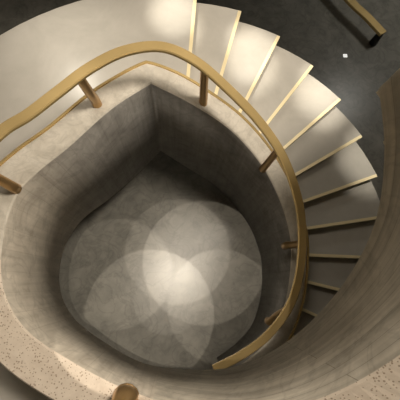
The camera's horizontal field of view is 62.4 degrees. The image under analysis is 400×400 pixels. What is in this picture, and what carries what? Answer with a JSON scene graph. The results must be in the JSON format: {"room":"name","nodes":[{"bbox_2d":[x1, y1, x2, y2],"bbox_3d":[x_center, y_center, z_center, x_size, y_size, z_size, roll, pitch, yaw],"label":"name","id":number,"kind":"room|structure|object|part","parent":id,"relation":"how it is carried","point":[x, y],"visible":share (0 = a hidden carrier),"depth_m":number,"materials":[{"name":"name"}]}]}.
{"room":"spiral stairwell","nodes":[
{"label":"spiral stairwell","id":0,"kind":"room"},
{"bbox_2d":[0,0,399,369],"bbox_3d":[-0.379,0.924,5.428,14.000,0.200,14.000,0,76,-3],"label":"floor","id":1,"kind":"structure","parent":0,"point":[166,272],"depth_m":5.41,"materials":[{"name":"concrete"}]},
{"bbox_2d":[0,0,399,399],"bbox_3d":[-0.228,0.281,2.932,5.919,4.974,5.919,0,76,-3],"label":"spiral staircase","id":2,"kind":"structure","parent":1,"relation":"on","point":[340,338],"depth_m":3.52,"materials":[{"name":"concrete"}]},
{"bbox_2d":[0,41,306,399],"bbox_3d":[-0.136,0.227,2.131,3.074,4.581,2.911,28,76,4],"label":"brass handrail","id":3,"kind":"object","parent":2,"relation":"attached to","point":[126,391],"visible":0.98,"depth_m":2.86,"materials":[{"name":"brown metal"}]},
{"bbox_3d":[-0.032,0.331,3.582,3.279,1.820,2.557,32,76,5],"label":"parapet edge trim","id":4,"kind":"part","parent":2,"relation":"part of","materials":[{"name":"gold metal"}]},
{"bbox_2d":[344,0,386,45],"bbox_3d":[3.010,-3.773,6.569,0.190,0.330,1.681,-34,80,-11],"label":"handrail","id":5,"kind":"object","parent":1,"relation":"on","point":[354,5],"visible":1,"depth_m":6.37,"materials":[{"name":"gold metal"}]},
{"bbox_3d":[3.460,-3.168,6.467,0.159,0.280,0.159,0,76,-3],"label":"post","id":6,"kind":"part","parent":5,"relation":"part of","materials":[{"name":"black metal"}]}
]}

